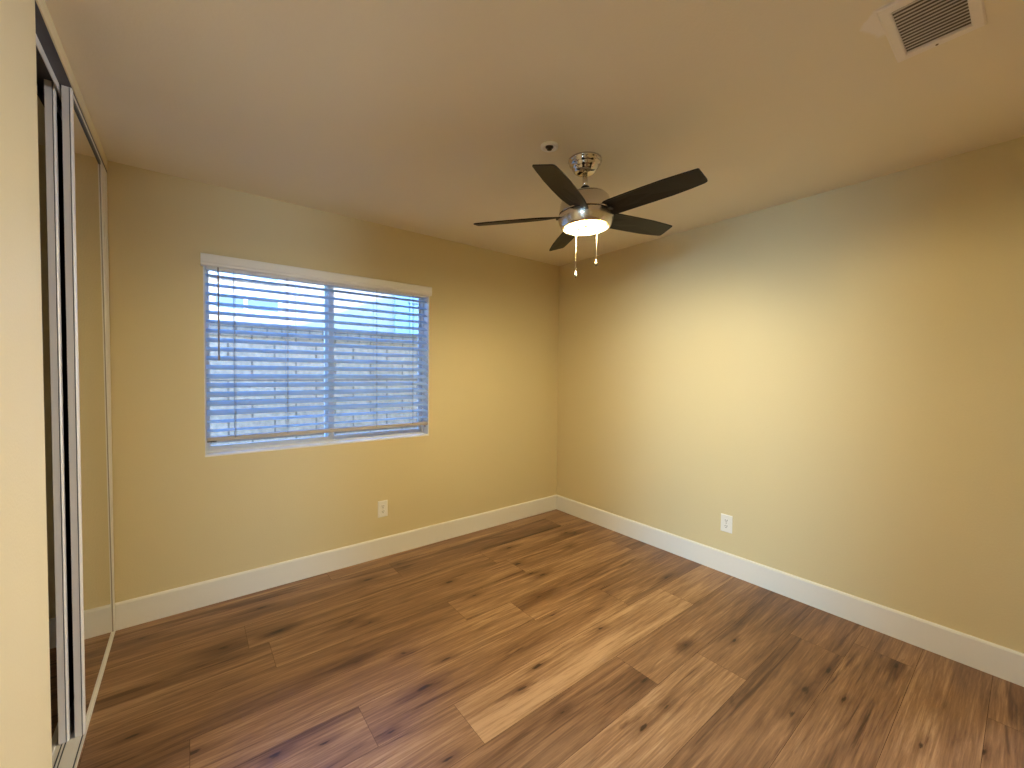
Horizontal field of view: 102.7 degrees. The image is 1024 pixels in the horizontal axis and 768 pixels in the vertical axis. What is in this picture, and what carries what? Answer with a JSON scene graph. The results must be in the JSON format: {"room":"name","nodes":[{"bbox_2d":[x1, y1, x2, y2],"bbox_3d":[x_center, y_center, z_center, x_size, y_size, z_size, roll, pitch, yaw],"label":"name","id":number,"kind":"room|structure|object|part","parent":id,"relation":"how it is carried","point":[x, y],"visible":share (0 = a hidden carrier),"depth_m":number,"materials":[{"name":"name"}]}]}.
{"room":"empty bedroom","nodes":[
{"label":"empty bedroom","id":0,"kind":"room"},
{"bbox_2d":[0,0,107,767],"bbox_3d":[-0.702,0.140,0.286,0.115,2.440,4.600,-1,2,-38],"label":"wall","id":1,"kind":"structure","parent":0,"point":[25,695],"depth_m":0.99,"materials":[{"name":"paint"}]},
{"bbox_2d":[35,0,104,165],"bbox_3d":[-1.719,-1.053,1.570,0.096,0.034,1.256,-1,2,-38],"label":"track","id":2,"kind":"object","parent":1,"relation":"attached to","point":[49,66],"visible":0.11,"depth_m":1.34,"materials":[{"name":"metal"}]},
{"bbox_2d":[38,144,558,618],"bbox_3d":[-1.137,0.122,2.965,4.250,2.560,0.150,-1,2,-38],"label":"wall","id":3,"kind":"structure","parent":0,"point":[182,516],"depth_m":2.61,"materials":[{"name":"paint"}]},
{"bbox_2d":[49,495,556,648],"bbox_3d":[-1.108,1.212,2.921,3.980,0.144,0.014,-1,2,-38],"label":"baseboard","id":4,"kind":"structure","parent":3,"relation":"attached to","point":[147,608],"depth_m":2.67,"materials":[{"name":"white paint"}]},
{"bbox_2d":[203,265,428,456],"bbox_3d":[-1.259,-0.155,2.855,1.424,1.142,0.152,-1,2,-38],"label":"window","id":5,"kind":"structure","parent":3,"relation":"in","point":[328,438],"depth_m":2.87,"materials":[{"name":"white plastic"}]},
{"bbox_3d":[-1.541,-0.155,2.672,0.718,1.103,0.020,-1,2,-38],"label":"sash","id":6,"kind":"part","parent":5,"relation":"part of","materials":[{"name":"white plastic"}]},
{"bbox_2d":[200,253,431,442],"bbox_3d":[-1.224,-0.203,2.805,1.438,1.095,0.104,-1,2,-38],"label":"window blind","id":7,"kind":"object","parent":5,"relation":"attached to","point":[216,263],"visible":1,"depth_m":2.71,"materials":[{"name":"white plastic"}]},
{"bbox_3d":[-1.675,-0.174,2.476,0.008,0.990,0.066,-1,2,-38],"label":"ladder cord","id":8,"kind":"part","parent":7,"relation":"part of","materials":[{"name":"white fabric"}]},
{"bbox_3d":[-1.455,-0.177,2.648,0.008,0.990,0.066,-1,2,-38],"label":"ladder cord","id":9,"kind":"part","parent":7,"relation":"part of","materials":[{"name":"white fabric"}]},
{"bbox_3d":[-1.229,-0.693,2.808,1.398,0.044,0.054,-1,2,-38],"label":"head rail","id":10,"kind":"part","parent":7,"relation":"part of","materials":[{"name":"white plastic"}]},
{"bbox_3d":[-1.239,0.318,2.837,1.402,0.025,0.060,-1,2,-38],"label":"rail","id":11,"kind":"part","parent":7,"relation":"part of","materials":[{"name":"white plastic"}]},
{"bbox_3d":[-0.781,-0.186,3.178,0.008,0.990,0.066,-1,2,-38],"label":"ladder cord","id":12,"kind":"part","parent":7,"relation":"part of","materials":[{"name":"white fabric"}]},
{"bbox_3d":[-1.265,0.410,2.871,1.424,0.011,0.152,-1,2,-38],"label":"sill","id":13,"kind":"part","parent":5,"relation":"part of","materials":[{"name":"white paint"}]},
{"bbox_3d":[-1.034,-0.163,3.103,0.726,1.103,0.020,-1,2,-38],"label":"sash","id":14,"kind":"part","parent":5,"relation":"part of","materials":[{"name":"white plastic"}]},
{"bbox_2d":[378,500,387,517],"bbox_3d":[-0.957,0.925,3.034,0.074,0.122,0.007,-1,2,-38],"label":"wall outlet","id":15,"kind":"object","parent":3,"relation":"attached to","point":[382,505],"visible":1,"depth_m":3.03,"materials":[{"name":"white plastic"}]},
{"bbox_2d":[37,0,1023,265],"bbox_3d":[1.694,-1.072,-1.023,13.800,0.100,9.850,-1,2,-38],"label":"ceiling","id":16,"kind":"structure","parent":0,"point":[433,118],"depth_m":1.59,"materials":[{"name":"paint"}]},
{"bbox_2d":[541,141,557,151],"bbox_3d":[0.175,-1.107,1.921,0.083,0.020,0.083,-1,2,-38],"label":"sprinkler","id":17,"kind":"object","parent":16,"relation":"attached to","point":[547,146],"visible":1,"depth_m":1.91,"materials":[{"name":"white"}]},
{"bbox_2d":[474,151,707,277],"bbox_3d":[0.401,-0.833,2.051,1.099,0.572,1.085,-1,2,-38],"label":"ceiling fan","id":18,"kind":"object","parent":16,"relation":"hanging from","point":[586,210],"visible":1,"depth_m":1.95,"materials":[{"name":"brown wood"}]},
{"bbox_3d":[0.039,-0.841,2.114,0.472,0.040,0.119,-1,2,9],"label":"blade","id":19,"kind":"part","parent":18,"relation":"part of","materials":[{"name":"brown wood"}]},
{"bbox_3d":[0.223,-0.835,1.757,0.119,0.040,0.472,-1,2,26],"label":"blade","id":20,"kind":"part","parent":18,"relation":"part of","materials":[{"name":"brown wood"}]},
{"bbox_3d":[0.317,-0.855,2.391,0.119,0.040,0.472,-2,2,-9],"label":"blade","id":21,"kind":"part","parent":18,"relation":"part of","materials":[{"name":"brown wood"}]},
{"bbox_3d":[0.304,-0.784,2.072,0.058,0.045,0.045,1,2,15],"label":"bulb","id":22,"kind":"part","parent":18,"relation":"part of","materials":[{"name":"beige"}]},
{"bbox_3d":[0.372,-0.801,2.060,0.036,0.030,0.036,-3,2,-38],"label":"switch post","id":23,"kind":"part","parent":18,"relation":"part of","materials":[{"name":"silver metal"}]},
{"bbox_3d":[0.440,-0.787,2.049,0.058,0.045,0.045,1,2,5],"label":"bulb","id":24,"kind":"part","parent":18,"relation":"part of","materials":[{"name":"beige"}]},
{"bbox_3d":[0.667,-0.858,2.216,0.472,0.040,0.119,-2,2,-28],"label":"blade","id":25,"kind":"part","parent":18,"relation":"part of","materials":[{"name":"brown wood"}]},
{"bbox_3d":[0.612,-0.846,1.825,0.472,0.040,0.119,0,2,44],"label":"blade","id":26,"kind":"part","parent":18,"relation":"part of","materials":[{"name":"brown wood"}]},
{"bbox_2d":[876,0,986,62],"bbox_3d":[1.246,-1.083,1.215,0.311,0.010,0.198,-1,2,-38],"label":"ceiling vent","id":27,"kind":"object","parent":16,"relation":"in","point":[911,28],"visible":1,"depth_m":1.23,"materials":[{"name":"metal"}]},
{"bbox_3d":[1.246,-1.083,1.215,0.245,0.006,0.142,-1,2,-38],"label":"louver panel","id":28,"kind":"part","parent":27,"relation":"part of","materials":[{"name":"metal"}]},
{"bbox_2d":[50,509,1023,767],"bbox_3d":[1.686,1.478,-0.972,13.600,0.120,9.600,-1,2,-38],"label":"floor","id":29,"kind":"structure","parent":0,"point":[555,638],"depth_m":1.86,"materials":[{"name":"brown wood"}]},
{"bbox_2d":[52,630,115,767],"bbox_3d":[-1.735,1.310,1.632,0.096,0.008,1.243,-1,2,-38],"label":"floor track","id":30,"kind":"object","parent":29,"relation":"on","point":[67,754],"visible":0.27,"depth_m":1.48,"materials":[{"name":"metal"}]},
{"bbox_2d":[44,79,74,744],"bbox_3d":[-1.872,0.115,1.776,0.026,2.373,0.798,-1,2,-38],"label":"mirrored closet door","id":31,"kind":"structure","parent":30,"relation":"on","point":[54,193],"depth_m":1.48,"materials":[{"name":"metal"}]},
{"bbox_2d":[57,94,73,728],"bbox_3d":[-1.866,0.122,1.781,0.007,2.355,0.748,-1,2,-38],"label":"sliding closet door","id":32,"kind":"structure","parent":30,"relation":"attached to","point":[59,101],"depth_m":1.53,"materials":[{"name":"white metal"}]},
{"bbox_2d":[61,85,114,737],"bbox_3d":[-1.842,0.114,1.803,0.026,2.373,0.792,-1,2,-38],"label":"mirrored closet door","id":33,"kind":"structure","parent":30,"relation":"on","point":[84,170],"depth_m":1.67,"materials":[{"name":"mirror"}]},
{"bbox_2d":[557,136,1023,652],"bbox_3d":[1.942,0.167,2.364,0.150,2.560,4.600,-1,2,-38],"label":"wall","id":34,"kind":"structure","parent":0,"point":[837,375],"depth_m":2.35,"materials":[{"name":"paint"}]},
{"bbox_2d":[721,513,732,533],"bbox_3d":[1.483,0.965,2.834,0.007,0.122,0.078,-1,2,-38],"label":"wall outlet","id":35,"kind":"object","parent":34,"relation":"attached to","point":[726,520],"visible":1,"depth_m":2.83,"materials":[{"name":"white plastic"}]},
{"bbox_2d":[556,495,1023,686],"bbox_3d":[1.446,1.236,2.881,0.014,0.144,3.206,-1,2,-38],"label":"baseboard","id":36,"kind":"structure","parent":34,"relation":"attached to","point":[991,658],"depth_m":2.35,"materials":[{"name":"white paint"}]},
{"label":"outside","id":37,"kind":"structure","parent":0,"visible":0},
{"bbox_3d":[-5.158,1.340,11.299,28.000,0.350,17.850,-1,2,-38],"label":"ground","id":38,"kind":"structure","parent":37,"visible":0},
{"bbox_2d":[209,323,417,445],"bbox_3d":[-1.609,0.370,5.147,14.000,1.995,0.180,-1,2,-38],"label":"fence","id":39,"kind":"object","parent":38,"relation":"on","point":[211,326],"visible":0.11,"depth_m":4.50,"materials":[{"name":"concrete"}]},
{"bbox_2d":[209,271,417,333],"bbox_3d":[-7.062,-1.401,10.279,9.800,5.150,7.550,-1,2,-38],"label":"sky","id":40,"kind":"structure","parent":38,"relation":"on","point":[211,279],"depth_m":8.07,"materials":[{"name":"paint"}]},
{"bbox_3d":[-4.849,-1.459,7.518,0.970,0.200,0.010,-1,2,-38],"label":"pane","id":41,"kind":"part","parent":40,"relation":"part of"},
{"bbox_3d":[-4.842,-2.219,7.497,0.970,0.560,0.010,-1,2,-38],"label":"pane","id":42,"kind":"part","parent":40,"relation":"part of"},
{"bbox_3d":[-2.183,-0.727,9.601,1.180,3.930,0.120,-1,2,-38],"label":"service panel","id":43,"kind":"part","parent":40,"relation":"part of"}
]}

